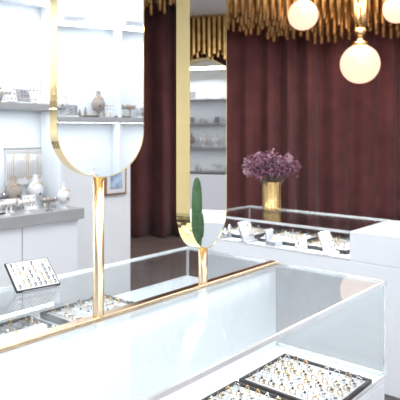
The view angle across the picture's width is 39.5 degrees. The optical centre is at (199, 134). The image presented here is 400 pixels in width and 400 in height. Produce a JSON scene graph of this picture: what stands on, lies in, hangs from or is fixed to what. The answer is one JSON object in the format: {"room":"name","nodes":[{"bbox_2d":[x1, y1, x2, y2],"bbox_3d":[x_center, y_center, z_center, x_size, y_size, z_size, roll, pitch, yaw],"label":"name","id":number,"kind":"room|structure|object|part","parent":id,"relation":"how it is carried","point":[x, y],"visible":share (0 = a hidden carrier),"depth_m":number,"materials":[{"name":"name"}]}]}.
{"room":"shop","nodes":[
{"label":"shop","id":0,"kind":"room"},
{"bbox_2d":[0,1,129,300],"bbox_3d":[-2.636,-0.250,2.942,0.150,3.500,5.930,0,0,41],"label":"wall","id":1,"kind":"structure","parent":0,"point":[20,25],"depth_m":4.42,"materials":[{"name":"paint"}]},
{"bbox_2d":[104,169,125,195],"bbox_3d":[-0.757,0.408,4.986,0.026,0.260,0.250,0,0,41],"label":"picture frame","id":2,"kind":"object","parent":1,"relation":"attached to","point":[115,184],"visible":0.64,"depth_m":4.97,"materials":[{"name":"brown wood"}]},
{"bbox_2d":[130,234,349,290],"bbox_3d":[-0.022,1.550,4.366,10.550,0.100,11.800,0,0,41],"label":"floor","id":3,"kind":"structure","parent":0,"point":[162,268],"depth_m":6.61,"materials":[{"name":"wood"}]},
{"bbox_2d":[0,0,83,322],"bbox_3d":[-2.620,-0.250,2.493,0.460,3.500,4.870,0,0,41],"label":"shelving","id":4,"kind":"object","parent":3,"relation":"on","point":[49,229],"visible":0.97,"depth_m":4.09,"materials":[{"name":"white paint"}]},
{"bbox_3d":[-2.711,-0.207,2.525,0.280,0.045,4.800,0,0,41],"label":"shelf","id":5,"kind":"part","parent":4,"relation":"part of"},
{"bbox_2d":[0,246,386,399],"bbox_3d":[-0.987,1.022,0.910,1.010,0.955,4.005,0,0,41],"label":"display case","id":6,"kind":"object","parent":3,"relation":"on","point":[181,338],"depth_m":1.88,"materials":[{"name":"white paint"}]},
{"bbox_2d":[0,315,54,334],"bbox_3d":[-0.625,0.664,1.836,0.280,0.041,0.310,0,0,41],"label":"tray","id":7,"kind":"object","parent":6,"relation":"on","point":[8,326],"visible":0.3,"depth_m":1.96,"materials":[{"name":"white fabric"}]},
{"bbox_2d":[4,257,59,293],"bbox_3d":[-0.604,0.507,2.016,0.164,0.086,0.128,0,0,-41],"label":"tray","id":8,"kind":"object","parent":6,"relation":"on","point":[33,275],"visible":1,"depth_m":2.01,"materials":[{"name":"white fabric"}]},
{"bbox_2d":[40,294,133,324],"bbox_3d":[-0.390,0.664,2.109,0.280,0.041,0.310,0,0,40],"label":"tray","id":9,"kind":"object","parent":6,"relation":"on","point":[71,312],"visible":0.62,"depth_m":2.12,"materials":[{"name":"white fabric"}]},
{"bbox_2d":[50,0,143,316],"bbox_3d":[-0.307,-0.253,1.684,0.285,1.594,0.055,0,0,-36],"label":"vanity mirror","id":10,"kind":"object","parent":6,"relation":"on","point":[97,46],"visible":1,"depth_m":1.66,"materials":[{"name":"gold metal"}]},
{"bbox_3d":[-0.307,0.333,1.684,0.035,0.424,0.035,0,0,-36],"label":"post","id":11,"kind":"part","parent":10,"relation":"part of","materials":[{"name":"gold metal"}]},
{"bbox_2d":[58,0,142,176],"bbox_3d":[-0.307,-0.462,1.684,0.280,1.172,0.053,0,0,-36],"label":"mirror glass","id":12,"kind":"object","parent":10,"relation":"attached to","point":[100,42],"depth_m":1.66,"materials":[{"name":"silver metal"}]},
{"bbox_3d":[-0.981,0.552,0.902,0.034,0.014,4.000,0,0,41],"label":"brass rail","id":13,"kind":"part","parent":6,"relation":"part of","materials":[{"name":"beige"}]},
{"bbox_2d":[176,0,226,283],"bbox_3d":[0.011,-0.108,2.053,0.055,1.304,0.285,0,0,29],"label":"vanity mirror","id":14,"kind":"object","parent":6,"relation":"on","point":[201,25],"visible":1,"depth_m":2.00,"materials":[{"name":"gold metal"}]},
{"bbox_3d":[0.011,0.476,2.053,0.035,0.138,0.035,0,0,29],"label":"post","id":15,"kind":"part","parent":14,"relation":"part of","materials":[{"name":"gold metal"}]},
{"bbox_2d":[190,0,225,247],"bbox_3d":[0.011,-0.174,2.053,0.053,1.168,0.280,0,0,29],"label":"mirror glass","id":16,"kind":"object","parent":14,"relation":"attached to","point":[207,17],"depth_m":2.03,"materials":[{"name":"silver metal"}]},
{"bbox_2d":[201,380,287,399],"bbox_3d":[0.167,0.889,1.775,0.370,0.041,0.310,0,0,41],"label":"tray","id":17,"kind":"object","parent":6,"relation":"on","point":[236,390],"visible":1,"depth_m":1.91,"materials":[{"name":"white fabric"}]},
{"bbox_2d":[239,353,371,399],"bbox_3d":[0.383,0.889,2.025,0.370,0.041,0.310,0,0,41],"label":"tray","id":18,"kind":"object","parent":6,"relation":"on","point":[287,376],"visible":1,"depth_m":2.02,"materials":[{"name":"white fabric"}]},
{"bbox_2d":[207,205,399,399],"bbox_3d":[1.222,1.024,3.248,2.705,0.951,0.580,0,0,41],"label":"display case","id":19,"kind":"object","parent":3,"relation":"on","point":[353,332],"depth_m":3.25,"materials":[{"name":"white paint"}]},
{"bbox_2d":[222,225,277,238],"bbox_3d":[0.338,0.698,4.056,0.310,0.041,0.370,0,0,41],"label":"tray","id":20,"kind":"object","parent":19,"relation":"on","point":[258,231],"visible":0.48,"depth_m":4.04,"materials":[{"name":"white fabric"}]},
{"bbox_2d":[241,148,301,210],"bbox_3d":[0.520,0.322,4.110,0.431,0.454,0.451,0,0,41],"label":"flower vase","id":21,"kind":"object","parent":19,"relation":"on","point":[273,163],"visible":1,"depth_m":4.04,"materials":[{"name":"gold metal"}]},
{"bbox_2d":[255,229,318,246],"bbox_3d":[0.610,0.698,3.821,0.310,0.041,0.370,0,0,41],"label":"tray","id":22,"kind":"object","parent":19,"relation":"on","point":[289,238],"visible":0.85,"depth_m":3.80,"materials":[{"name":"white fabric"}]},
{"bbox_3d":[0.620,0.634,3.767,1.115,0.171,0.580,0,0,41],"label":"edge trim","id":23,"kind":"part","parent":19,"relation":"part of","materials":[{"name":"silver metal"}]},
{"bbox_2d":[307,235,349,254],"bbox_3d":[0.883,0.698,3.586,0.310,0.041,0.370,0,0,41],"label":"tray","id":24,"kind":"object","parent":19,"relation":"on","point":[342,245],"visible":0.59,"depth_m":3.53,"materials":[{"name":"white fabric"}]},
{"bbox_3d":[-0.022,-2.050,4.366,10.550,0.100,11.800,0,0,41],"label":"ceiling","id":25,"kind":"structure","parent":0,"visible":0},
{"bbox_2d":[144,0,399,44],"bbox_3d":[1.498,-1.656,7.675,5.268,0.730,0.616,0,0,0],"label":"ceiling fixture","id":26,"kind":"object","parent":25,"relation":"attached to","point":[272,15],"visible":0.7,"depth_m":7.55,"materials":[{"name":"gold metal"}]},
{"bbox_2d":[288,0,317,29],"bbox_3d":[1.341,-1.683,7.250,0.390,0.633,0.390,0,0,41],"label":"globe pendant lamp","id":27,"kind":"object","parent":25,"relation":"hanging from","point":[302,14],"visible":1,"depth_m":7.11,"materials":[{"name":"white glass"}]},
{"bbox_2d":[340,0,379,83],"bbox_3d":[2.083,-1.335,7.250,0.508,1.330,0.508,0,0,41],"label":"globe pendant lamp","id":28,"kind":"object","parent":25,"relation":"hanging from","point":[360,63],"visible":1,"depth_m":7.11,"materials":[{"name":"white glass"}]},
{"bbox_3d":[2.083,-0.924,7.250,0.508,0.508,0.508,0,0,41],"label":"opal globe","id":29,"kind":"part","parent":28,"relation":"part of","materials":[{"name":"white glass"}]},
{"bbox_2d":[382,0,399,22],"bbox_3d":[2.564,-1.754,7.250,0.364,0.592,0.364,0,0,41],"label":"globe pendant lamp","id":30,"kind":"object","parent":25,"relation":"hanging from","point":[391,8],"visible":1,"depth_m":7.14,"materials":[{"name":"white glass"}]},
{"bbox_3d":[5.939,-0.250,6.918,4.850,3.500,0.150,0,0,41],"label":"wall","id":31,"kind":"structure","parent":0,"visible":0},
{"bbox_2d":[130,4,399,236],"bbox_3d":[0.488,-0.220,8.201,7.587,3.400,0.309,0,0,0],"label":"curtain","id":32,"kind":"object","parent":31,"relation":"hanging from","point":[295,97],"visible":0.35,"depth_m":8.21,"materials":[{"name":"red fabric"}]}
]}

